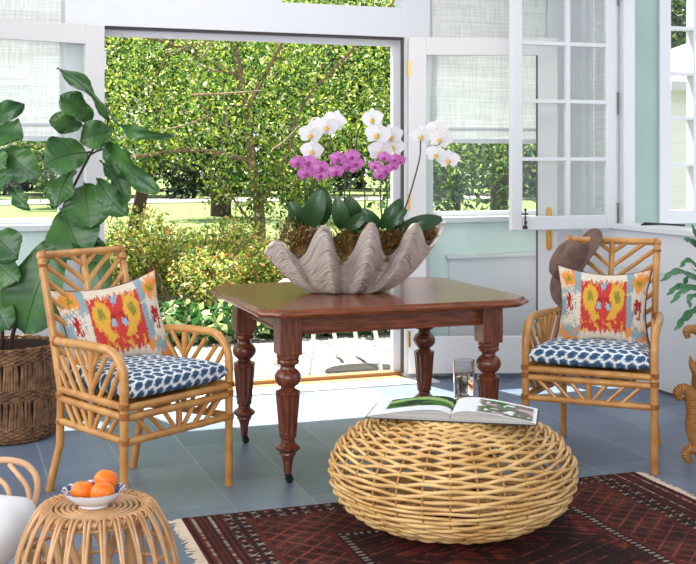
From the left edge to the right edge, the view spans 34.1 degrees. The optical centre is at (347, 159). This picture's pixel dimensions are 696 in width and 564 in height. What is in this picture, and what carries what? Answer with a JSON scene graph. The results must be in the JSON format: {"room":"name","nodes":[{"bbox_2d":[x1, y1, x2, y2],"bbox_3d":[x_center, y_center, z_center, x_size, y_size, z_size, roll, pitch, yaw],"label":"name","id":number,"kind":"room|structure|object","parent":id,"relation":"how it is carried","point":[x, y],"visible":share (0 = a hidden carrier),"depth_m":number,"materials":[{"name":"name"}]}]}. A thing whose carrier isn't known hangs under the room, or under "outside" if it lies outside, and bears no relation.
{"room":"sunroom","nodes":[
{"label":"sunroom","id":0,"kind":"room"},
{"bbox_2d":[0,373,695,563],"bbox_3d":[-0.369,1.393,1.312,7.800,0.060,10.600,0,0,-19],"label":"floor","id":1,"kind":"structure","parent":0,"point":[184,472],"depth_m":5.26,"materials":[{"name":"grey tile"}]},
{"bbox_2d":[0,457,48,563],"bbox_3d":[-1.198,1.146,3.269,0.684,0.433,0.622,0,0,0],"label":"lounge chair","id":2,"kind":"object","parent":1,"relation":"on","point":[11,460],"visible":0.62,"depth_m":3.54,"materials":[{"name":"beige wicker"}]},
{"bbox_2d":[0,494,35,563],"bbox_3d":[-1.235,1.086,3.250,0.600,0.143,0.540,0,0,0],"label":"seat cushion","id":3,"kind":"object","parent":2,"relation":"on","point":[16,512],"visible":0.76,"depth_m":3.25,"materials":[{"name":"white fabric"}]},
{"bbox_2d":[0,334,56,444],"bbox_3d":[-1.700,1.131,5.620,0.528,0.458,0.528,0,0,39],"label":"seagrass basket","id":4,"kind":"object","parent":1,"relation":"on","point":[28,401],"visible":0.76,"depth_m":5.43,"materials":[{"name":"brown wicker"}]},
{"bbox_2d":[0,67,174,349],"bbox_3d":[-1.289,0.270,5.415,0.982,1.430,0.263,0,0,13],"label":"fiddle leaf fig","id":5,"kind":"object","parent":4,"relation":"on","point":[85,207],"visible":0.91,"depth_m":5.42,"materials":[{"name":"green plant"}]},
{"bbox_2d":[14,488,178,563],"bbox_3d":[-0.660,1.127,2.980,0.439,0.450,0.436,0,0,-24],"label":"rattan stool","id":6,"kind":"object","parent":1,"relation":"on","point":[55,513],"visible":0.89,"depth_m":2.91,"materials":[{"name":"wicker"}]},
{"bbox_2d":[61,480,125,509],"bbox_3d":[-0.667,0.884,2.975,0.168,0.044,0.168,0,0,0],"label":"fruit bowl","id":7,"kind":"object","parent":6,"relation":"on","point":[92,503],"visible":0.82,"depth_m":2.93,"materials":[{"name":"white ceramic"}]},
{"bbox_2d":[70,481,93,497],"bbox_3d":[-0.698,0.874,2.985,0.064,0.055,0.064,0,0,27],"label":"clementine","id":8,"kind":"object","parent":7,"relation":"in","point":[81,488],"visible":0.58,"depth_m":2.96,"materials":[{"name":"orange food"}]},
{"bbox_2d":[90,481,114,496],"bbox_3d":[-0.638,0.864,2.945,0.062,0.058,0.064,0,0,28],"label":"clementine","id":9,"kind":"object","parent":7,"relation":"in","point":[103,488],"visible":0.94,"depth_m":2.92,"materials":[{"name":"orange food"}]},
{"bbox_2d":[94,469,117,487],"bbox_3d":[-0.642,0.849,3.005,0.065,0.056,0.064,0,0,24],"label":"clementine","id":10,"kind":"object","parent":7,"relation":"in","point":[110,476],"visible":0.65,"depth_m":2.99,"materials":[{"name":"orange food"}]},
{"bbox_2d":[36,244,233,491],"bbox_3d":[-0.912,0.872,4.710,0.644,0.990,0.612,0,0,38],"label":"armchair","id":11,"kind":"object","parent":1,"relation":"on","point":[124,385],"visible":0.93,"depth_m":4.60,"materials":[{"name":"brown wicker"}]},
{"bbox_2d":[50,269,175,367],"bbox_3d":[-0.999,0.705,4.848,0.538,0.442,0.191,0,0,-33],"label":"throw pillow","id":12,"kind":"object","parent":11,"relation":"on","point":[126,317],"visible":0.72,"depth_m":4.81,"materials":[{"name":"fabric"}]},
{"bbox_2d":[65,354,227,398],"bbox_3d":[-0.848,0.875,4.660,0.465,0.101,0.534,0,0,38],"label":"seat cushion","id":13,"kind":"object","parent":11,"relation":"on","point":[148,376],"depth_m":4.54,"materials":[{"name":"fabric"}]},
{"bbox_2d":[208,277,528,482],"bbox_3d":[0.067,0.988,5.283,1.266,0.750,1.060,0,0,-20],"label":"table","id":14,"kind":"object","parent":1,"relation":"on","point":[422,304],"visible":0.86,"depth_m":5.01,"materials":[{"name":"brown wood"}]},
{"bbox_2d":[264,221,445,293],"bbox_3d":[0.035,0.444,5.250,0.850,0.336,0.511,0,0,-8],"label":"shell","id":15,"kind":"object","parent":14,"relation":"on","point":[320,270],"visible":0.95,"depth_m":5.12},
{"bbox_2d":[270,217,439,264],"bbox_3d":[0.041,0.374,5.228,0.808,0.239,0.276,0,0,-4],"label":"moss","id":16,"kind":"object","parent":15,"relation":"in","point":[345,241],"visible":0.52,"depth_m":5.18,"materials":[{"name":"brown plant"}]},
{"bbox_2d":[289,155,328,227],"bbox_3d":[-0.177,0.143,5.140,0.181,0.339,0.088,0,0,0],"label":"orchid","id":17,"kind":"object","parent":16,"relation":"in","point":[313,212],"visible":1,"depth_m":5.12,"materials":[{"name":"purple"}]},
{"bbox_2d":[287,110,346,228],"bbox_3d":[-0.141,0.048,5.245,0.274,0.561,0.135,0,0,0],"label":"orchid","id":18,"kind":"object","parent":16,"relation":"on","point":[331,122],"visible":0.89,"depth_m":5.20,"materials":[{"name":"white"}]},
{"bbox_2d":[327,149,368,230],"bbox_3d":[0.000,0.137,5.137,0.194,0.377,0.090,0,0,0],"label":"orchid","id":19,"kind":"object","parent":16,"relation":"on","point":[350,160],"visible":1,"depth_m":5.12,"materials":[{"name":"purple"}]},
{"bbox_2d":[361,151,406,230],"bbox_3d":[0.164,0.142,5.141,0.212,0.364,0.087,0,0,0],"label":"orchid","id":20,"kind":"object","parent":16,"relation":"on","point":[392,216],"visible":0.98,"depth_m":5.13,"materials":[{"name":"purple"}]},
{"bbox_2d":[391,120,459,233],"bbox_3d":[0.341,0.075,5.243,0.337,0.528,0.136,0,0,-10],"label":"orchid","id":21,"kind":"object","parent":16,"relation":"in","point":[436,131],"visible":0.94,"depth_m":5.21,"materials":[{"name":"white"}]},
{"bbox_2d":[345,108,405,233],"bbox_3d":[0.095,0.054,5.213,0.230,0.591,0.282,0,0,34],"label":"orchid","id":22,"kind":"object","parent":15,"relation":"in","point":[389,140],"visible":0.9,"depth_m":5.20,"materials":[{"name":"white plant"}]},
{"bbox_2d":[168,472,695,563],"bbox_3d":[0.535,1.357,3.926,2.084,0.012,1.435,0,0,-19],"label":"rug","id":23,"kind":"object","parent":1,"relation":"on","point":[628,517],"visible":0.7,"depth_m":4.08,"materials":[{"name":"fabric"}]},
{"bbox_2d":[328,400,578,544],"bbox_3d":[0.387,1.139,4.199,0.922,0.420,0.921,0,0,-23],"label":"pouf","id":24,"kind":"object","parent":23,"relation":"on","point":[408,520],"visible":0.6,"depth_m":3.90,"materials":[{"name":"brown wicker"}]},
{"bbox_2d":[365,396,538,425],"bbox_3d":[0.385,0.908,4.135,0.612,0.040,0.249,0,0,11],"label":"open book","id":25,"kind":"object","parent":24,"relation":"on","point":[423,408],"visible":1,"depth_m":4.07,"materials":[{"name":"grey paper"}]},
{"bbox_2d":[453,358,474,399],"bbox_3d":[0.455,0.862,4.440,0.086,0.156,0.086,0,0,0],"label":"drinking glass","id":26,"kind":"object","parent":24,"relation":"on","point":[463,368],"visible":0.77,"depth_m":4.41,"materials":[{"name":"clear glass"}]},
{"bbox_2d":[521,235,663,474],"bbox_3d":[1.186,0.872,5.307,0.612,0.990,0.644,0,0,23],"label":"armchair","id":27,"kind":"object","parent":1,"relation":"on","point":[606,359],"visible":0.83,"depth_m":5.08,"materials":[{"name":"brown wicker"}]},
{"bbox_2d":[549,228,601,305],"bbox_3d":[1.119,0.530,5.599,0.238,0.383,0.357,0,0,-10],"label":"felt hat","id":28,"kind":"object","parent":27,"relation":"hanging from","point":[575,255],"visible":0.87,"depth_m":5.55,"materials":[{"name":"brown fabric"}]},
{"bbox_2d":[529,338,650,369],"bbox_3d":[1.154,0.875,5.233,0.534,0.101,0.465,0,0,23],"label":"seat cushion","id":29,"kind":"object","parent":27,"relation":"on","point":[553,354],"depth_m":5.06,"materials":[{"name":"fabric"}]},
{"bbox_2d":[555,264,652,346],"bbox_3d":[1.190,0.688,5.286,0.441,0.387,0.180,0,0,17],"label":"throw pillow","id":30,"kind":"object","parent":27,"relation":"on","point":[593,306],"visible":0.95,"depth_m":5.24,"materials":[{"name":"fabric"}]},
{"bbox_2d":[673,323,695,463],"bbox_3d":[1.655,1.049,5.140,0.410,0.631,0.280,0,0,0],"label":"plant stand","id":31,"kind":"object","parent":1,"relation":"on","point":[689,392],"visible":1,"depth_m":5.03,"materials":[{"name":"wicker"}]},
{"bbox_2d":[16,0,695,376],"bbox_3d":[-1.126,-0.137,6.622,9.900,3.000,0.120,0,0,-19],"label":"wall","id":32,"kind":"structure","parent":0,"point":[413,16],"depth_m":7.18,"materials":[{"name":"grey paint"}]},
{"bbox_2d":[4,320,59,338],"bbox_3d":[-2.230,1.000,6.159,1.310,0.725,0.040,0,0,-19],"label":"trim","id":33,"kind":"structure","parent":32,"relation":"attached to","point":[45,332],"depth_m":6.33,"materials":[{"name":"grey paint"}]},
{"bbox_2d":[0,0,64,231],"bbox_3d":[-2.232,-0.429,6.195,1.330,1.655,0.110,0,0,-19],"label":"window","id":34,"kind":"structure","parent":32,"relation":"in","point":[19,224],"depth_m":6.35,"materials":[{"name":"grey paint"}]},
{"bbox_2d":[0,0,60,140],"bbox_3d":[-2.230,-0.672,6.189,1.290,1.130,0.016,0,0,-19],"label":"roller blind","id":35,"kind":"object","parent":34,"relation":"attached to","point":[29,75],"visible":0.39,"depth_m":6.35,"materials":[{"name":"white fabric"}]},
{"bbox_2d":[0,18,105,384],"bbox_3d":[-1.766,0.283,6.174,0.926,2.090,0.054,0,0,-34],"label":"door","id":36,"kind":"structure","parent":32,"relation":"in","point":[90,36],"depth_m":6.36,"materials":[{"name":"grey paint"}]},
{"bbox_2d":[99,20,409,376],"bbox_3d":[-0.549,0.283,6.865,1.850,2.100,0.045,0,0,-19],"label":"trim","id":37,"kind":"structure","parent":32,"relation":"attached to","point":[394,45],"depth_m":7.06,"materials":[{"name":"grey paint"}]},
{"bbox_2d":[88,377,439,405],"bbox_3d":[-0.456,1.359,6.677,2.100,0.008,0.180,0,0,-19],"label":"trim","id":38,"kind":"structure","parent":32,"relation":"attached to","point":[407,380],"depth_m":6.81,"materials":[{"name":"stone"}]},
{"bbox_2d":[233,370,405,388],"bbox_3d":[-0.533,1.346,6.820,1.850,0.034,0.140,0,0,-19],"label":"trim","id":39,"kind":"structure","parent":32,"relation":"attached to","point":[382,374],"depth_m":6.98,"materials":[{"name":"brown metal"}]},
{"bbox_2d":[282,0,399,8],"bbox_3d":[-0.049,-1.099,6.996,0.780,0.315,0.050,0,0,-19],"label":"window","id":40,"kind":"structure","parent":32,"relation":"in","point":[397,2],"depth_m":7.00,"materials":[{"name":"grey paint"}]},
{"bbox_2d":[408,37,557,373],"bbox_3d":[0.840,0.283,7.044,0.936,2.090,0.092,0,0,-2],"label":"door","id":41,"kind":"structure","parent":32,"relation":"in","point":[446,349],"depth_m":7.05,"materials":[{"name":"grey paint"}]},
{"bbox_2d":[430,0,546,222],"bbox_3d":[0.909,-0.429,7.301,0.850,1.655,0.110,0,0,-19],"label":"window","id":42,"kind":"structure","parent":32,"relation":"in","point":[490,215],"depth_m":7.22,"materials":[{"name":"grey paint"}]},
{"bbox_2d":[432,0,545,143],"bbox_3d":[0.911,-0.672,7.295,0.810,1.130,0.016,0,0,-19],"label":"roller blind","id":43,"kind":"object","parent":42,"relation":"attached to","point":[470,94],"visible":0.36,"depth_m":7.27,"materials":[{"name":"white fabric"}]},
{"bbox_2d":[445,252,535,374],"bbox_3d":[0.972,0.981,7.287,0.740,0.765,0.040,0,0,-19],"label":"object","id":44,"kind":"structure","parent":32,"relation":"attached to","point":[509,272],"depth_m":7.29,"materials":[{"name":"grey paint"}]},
{"bbox_2d":[658,0,695,223],"bbox_3d":[2.612,-0.477,7.906,1.095,1.820,0.100,0,0,-19],"label":"window","id":45,"kind":"structure","parent":32,"relation":"in","point":[665,214],"depth_m":7.71,"materials":[{"name":"grey paint"}]},
{"bbox_2d":[581,0,695,396],"bbox_3d":[3.345,-0.137,2.567,0.120,3.000,10.500,0,0,-19],"label":"wall","id":46,"kind":"structure","parent":0,"point":[675,350],"depth_m":6.64,"materials":[{"name":"grey paint"}]},
{"bbox_2d":[509,0,618,230],"bbox_3d":[1.337,-0.434,6.973,0.745,1.725,0.064,0,0,-19],"label":"window","id":47,"kind":"structure","parent":46,"relation":"in","point":[517,222],"depth_m":6.97,"materials":[{"name":"grey paint"}]},
{"bbox_2d":[589,0,603,214],"bbox_3d":[1.664,-0.447,7.323,0.070,1.620,0.290,0,0,-19],"label":"window","id":48,"kind":"structure","parent":46,"relation":"in","point":[593,210],"depth_m":7.41,"materials":[{"name":"grey paint"}]},
{"bbox_2d":[595,0,603,206],"bbox_3d":[1.640,-0.452,7.315,0.002,1.510,0.170,0,0,-19],"label":"roller blind","id":49,"kind":"object","parent":48,"relation":"attached to","point":[599,4],"visible":0.67,"depth_m":7.34,"materials":[{"name":"white fabric"}]},
{"bbox_2d":[617,0,634,222],"bbox_3d":[1.720,-0.431,7.131,0.112,1.652,0.130,0,0,-19],"label":"trim","id":50,"kind":"structure","parent":46,"relation":"attached to","point":[626,7],"depth_m":7.08,"materials":[{"name":"grey paint"}]},
{"bbox_2d":[589,259,685,276],"bbox_3d":[3.200,0.653,2.780,0.012,0.020,10.000,0,0,-19],"label":"trim","id":51,"kind":"structure","parent":46,"relation":"attached to","point":[590,260],"depth_m":6.88,"materials":[{"name":"grey paint"}]},
{"bbox_2d":[612,223,695,237],"bbox_3d":[2.259,0.414,5.651,0.180,0.038,3.240,0,0,-19],"label":"windowsill","id":52,"kind":"structure","parent":46,"relation":"in","point":[657,229],"depth_m":6.69,"materials":[{"name":"grey paint"}]},
{"bbox_2d":[641,222,684,225],"bbox_3d":[1.878,0.385,6.732,0.120,0.020,0.297,0,0,-19],"label":"stay","id":53,"kind":"object","parent":52,"relation":"on","point":[644,223],"visible":1,"depth_m":6.73,"materials":[{"name":"grey metal"}]},
{"bbox_2d":[625,379,684,399],"bbox_3d":[3.199,1.357,2.780,0.013,0.012,10.000,0,0,-19],"label":"baseboard","id":54,"kind":"structure","parent":46,"relation":"attached to","point":[659,390],"depth_m":6.61,"materials":[{"name":"grey"}]},
{"bbox_3d":[1.720,0.665,5.140,0.236,0.155,0.236,0,0,0],"label":"pot","id":55,"kind":"object","parent":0,"visible":0},
{"bbox_2d":[660,224,695,330],"bbox_3d":[1.587,0.517,5.038,0.292,0.460,0.386,0,0,32],"label":"potted fern","id":56,"kind":"object","parent":55,"relation":"in","point":[683,287],"visible":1,"depth_m":5.04,"materials":[{"name":"green plant"}]},
{"label":"outside","id":57,"kind":"structure","parent":0,"visible":0},
{"bbox_2d":[0,195,535,205],"bbox_3d":[-10.190,1.388,37.027,120.001,0.050,3.500,0,0,-19],"label":"garden path","id":58,"kind":"structure","parent":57,"point":[357,198],"depth_m":38.13,"materials":[{"name":"beige"}]},
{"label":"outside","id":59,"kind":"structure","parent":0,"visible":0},
{"bbox_2d":[0,175,535,293],"bbox_3d":[-14.915,1.538,50.445,120.000,0.250,88.050,0,0,-19],"label":"lawn","id":60,"kind":"structure","parent":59,"point":[179,213],"depth_m":31.09,"materials":[{"name":"green plant"}]},
{"bbox_2d":[14,141,109,208],"bbox_3d":[-8.592,-0.423,33.061,3.223,3.925,2.984,0,0,0],"label":"shrub","id":61,"kind":"object","parent":60,"relation":"on","point":[53,176],"visible":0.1,"depth_m":33.09,"materials":[{"name":"green plant"}]},
{"bbox_2d":[24,138,113,185],"bbox_3d":[-9.627,-0.070,40.812,3.866,2.966,3.500,0,0,0],"label":"shrub","id":62,"kind":"object","parent":60,"relation":"on","point":[42,157],"visible":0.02,"depth_m":40.24,"materials":[{"name":"green plant"}]},
{"bbox_2d":[0,39,155,194],"bbox_3d":[-11.632,-4.495,46.891,7.432,13.131,6.625,0,0,-5],"label":"evergreen tree","id":63,"kind":"object","parent":60,"relation":"on","point":[27,184],"visible":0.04,"depth_m":45.90,"materials":[{"name":"green plant"}]},
{"bbox_2d":[120,43,243,187],"bbox_3d":[-7.886,-5.435,55.663,7.162,14.999,7.219,0,0,0],"label":"evergreen tree","id":64,"kind":"object","parent":60,"relation":"on","point":[143,43],"visible":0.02,"depth_m":54.87,"materials":[{"name":"green plant"}]},
{"bbox_2d":[143,119,242,198],"bbox_3d":[-5.611,0.011,41.059,3.866,3.131,3.330,0,0,3],"label":"shrub","id":65,"kind":"object","parent":60,"relation":"on","point":[188,187],"visible":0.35,"depth_m":40.32,"materials":[{"name":"green plant"}]},
{"bbox_2d":[105,37,284,236],"bbox_3d":[-2.995,-1.838,20.561,3.844,6.557,3.466,0,0,-4],"label":"broadleaf tree","id":66,"kind":"object","parent":60,"relation":"on","point":[140,198],"visible":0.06,"depth_m":20.42,"materials":[{"name":"green plant"}]},
{"bbox_2d":[122,1,325,216],"bbox_3d":[-3.244,-3.068,28.436,5.755,8.961,5.077,0,0,-4],"label":"broadleaf tree","id":67,"kind":"object","parent":60,"relation":"on","point":[218,208],"visible":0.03,"depth_m":28.29,"materials":[{"name":"green plant"}]},
{"bbox_2d":[181,0,344,195],"bbox_3d":[-3.704,-4.221,47.080,7.172,13.065,6.466,0,0,0],"label":"evergreen tree","id":68,"kind":"object","parent":60,"relation":"on","point":[317,80],"visible":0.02,"depth_m":45.92,"materials":[{"name":"green plant"}]},
{"bbox_2d":[158,292,388,338],"bbox_3d":[-1.775,1.478,10.120,16.000,0.170,3.250,0,0,-19],"label":"planting bed","id":69,"kind":"object","parent":60,"relation":"on","point":[188,296],"depth_m":11.00,"materials":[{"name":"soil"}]},
{"bbox_2d":[159,297,204,343],"bbox_3d":[-1.368,1.247,8.605,0.532,0.399,0.493,0,0,33],"label":"plant","id":70,"kind":"object","parent":69,"relation":"on","point":[176,314],"visible":0.37,"depth_m":8.57,"materials":[{"name":"green plant"}]},
{"bbox_2d":[105,203,292,306],"bbox_3d":[-1.361,0.916,10.271,2.150,1.042,1.485,0,0,22],"label":"flowering shrub","id":71,"kind":"object","parent":69,"relation":"on","point":[249,264],"visible":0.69,"depth_m":10.17,"materials":[{"name":"green plant"}]},
{"bbox_2d":[180,299,236,345],"bbox_3d":[-0.995,1.229,8.640,0.593,0.394,0.501,0,0,0],"label":"plant","id":72,"kind":"object","parent":69,"relation":"on","point":[220,319],"visible":0.38,"depth_m":8.55,"materials":[{"name":"green plant"}]},
{"bbox_2d":[254,322,273,338],"bbox_3d":[-0.620,1.228,8.856,0.586,0.364,0.498,0,0,0],"label":"plant","id":73,"kind":"object","parent":69,"relation":"on","point":[266,331],"visible":0.11,"depth_m":8.72,"materials":[{"name":"green plant"}]},
{"bbox_2d":[0,0,535,277],"bbox_3d":[-1.077,-0.914,12.422,8.273,4.732,4.904,0,0,0],"label":"tree","id":74,"kind":"object","parent":69,"relation":"on","point":[248,125],"visible":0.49,"depth_m":11.28,"materials":[{"name":"green plant"}]},
{"bbox_2d":[305,333,338,337],"bbox_3d":[-0.230,1.222,8.992,0.582,0.388,0.511,0,0,0],"label":"plant","id":75,"kind":"object","parent":69,"relation":"on","point":[330,334],"visible":0.02,"depth_m":8.83,"materials":[{"name":"green plant"}]},
{"bbox_2d":[339,330,384,337],"bbox_3d":[0.118,1.235,9.047,0.553,0.370,0.524,0,0,29],"label":"plant","id":76,"kind":"object","parent":69,"relation":"on","point":[382,331],"visible":0.03,"depth_m":8.95,"materials":[{"name":"green plant"}]},
{"bbox_2d":[277,174,332,204],"bbox_3d":[-1.256,0.871,33.014,1.627,1.085,1.634,0,0,0],"label":"shrub","id":77,"kind":"object","parent":60,"relation":"on","point":[307,178],"visible":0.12,"depth_m":32.68,"materials":[{"name":"green plant"}]},
{"bbox_2d":[259,122,356,195],"bbox_3d":[-1.426,0.123,41.091,3.667,3.006,3.173,0,0,-7],"label":"shrub","id":78,"kind":"object","parent":60,"relation":"on","point":[339,187],"visible":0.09,"depth_m":40.65,"materials":[{"name":"green plant"}]},
{"bbox_2d":[297,0,389,188],"bbox_3d":[0.606,-4.811,56.005,7.443,14.304,6.812,0,0,0],"label":"evergreen tree","id":79,"kind":"object","parent":60,"relation":"on","point":[359,185],"visible":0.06,"depth_m":54.94,"materials":[{"name":"green plant"}]},
{"bbox_2d":[369,158,467,197],"bbox_3d":[2.524,0.030,41.571,3.688,3.277,3.439,0,0,0],"label":"shrub","id":80,"kind":"object","parent":60,"relation":"on","point":[443,196],"visible":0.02,"depth_m":40.77,"materials":[{"name":"green plant"}]},
{"bbox_2d":[379,0,507,209],"bbox_3d":[3.334,-3.862,23.979,5.358,10.549,5.064,0,0,0],"label":"broadleaf tree","id":81,"kind":"object","parent":60,"relation":"on","point":[504,183],"visible":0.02,"depth_m":23.85,"materials":[{"name":"green plant"}]},
{"bbox_2d":[366,82,535,232],"bbox_3d":[1.657,-0.296,17.439,2.982,3.604,3.188,0,0,6],"label":"shrub","id":82,"kind":"object","parent":60,"relation":"on","point":[496,177],"visible":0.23,"depth_m":16.97,"materials":[{"name":"green plant"}]},
{"bbox_2d":[378,74,529,192],"bbox_3d":[4.772,-4.498,47.316,7.636,12.279,7.005,0,0,0],"label":"evergreen tree","id":83,"kind":"object","parent":60,"relation":"on","point":[387,74],"visible":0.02,"depth_m":45.42,"materials":[{"name":"green plant"}]},
{"bbox_2d":[466,149,534,187],"bbox_3d":[8.754,-4.482,56.100,7.425,13.614,6.813,0,0,0],"label":"evergreen tree","id":84,"kind":"object","parent":60,"relation":"on","point":[471,149],"visible":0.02,"depth_m":57.48,"materials":[{"name":"green plant"}]},
{"bbox_2d":[483,143,535,196],"bbox_3d":[6.752,0.021,41.743,3.832,3.082,3.368,0,0,0],"label":"shrub","id":85,"kind":"object","parent":60,"relation":"on","point":[527,170],"visible":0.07,"depth_m":41.15,"materials":[{"name":"green plant"}]},
{"bbox_2d":[671,44,685,209],"bbox_3d":[6.324,-0.515,17.275,5.500,3.857,4.734,0,0,-12],"label":"house","id":86,"kind":"structure","parent":60,"relation":"on","point":[678,54],"depth_m":14.81,"materials":[{"name":"white"}]},
{"bbox_2d":[671,0,685,48],"bbox_3d":[8.064,-3.974,25.879,5.127,10.775,4.870,0,0,0],"label":"broadleaf tree","id":87,"kind":"object","parent":60,"relation":"on","point":[681,39],"visible":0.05,"depth_m":26.12,"materials":[{"name":"green plant"}]},
{"bbox_2d":[671,0,685,47],"bbox_3d":[12.935,-4.257,47.558,7.246,12.613,6.613,0,0,0],"label":"evergreen tree","id":88,"kind":"object","parent":60,"relation":"on","point":[678,5],"visible":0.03,"depth_m":45.59,"materials":[{"name":"green plant"}]},
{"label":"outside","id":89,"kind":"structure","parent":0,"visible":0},
{"bbox_2d":[172,331,389,379],"bbox_3d":[-0.931,1.523,7.724,16.000,0.280,1.830,0,0,-19],"label":"patio","id":90,"kind":"structure","parent":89,"point":[325,361],"depth_m":8.02,"materials":[{"name":"stone"}]},
{"bbox_2d":[280,279,382,374],"bbox_3d":[0.004,1.064,7.548,0.658,0.648,0.742,0,0,37],"label":"patio chair","id":91,"kind":"object","parent":90,"relation":"on","point":[313,336],"visible":0.25,"depth_m":7.29,"materials":[{"name":"white"}]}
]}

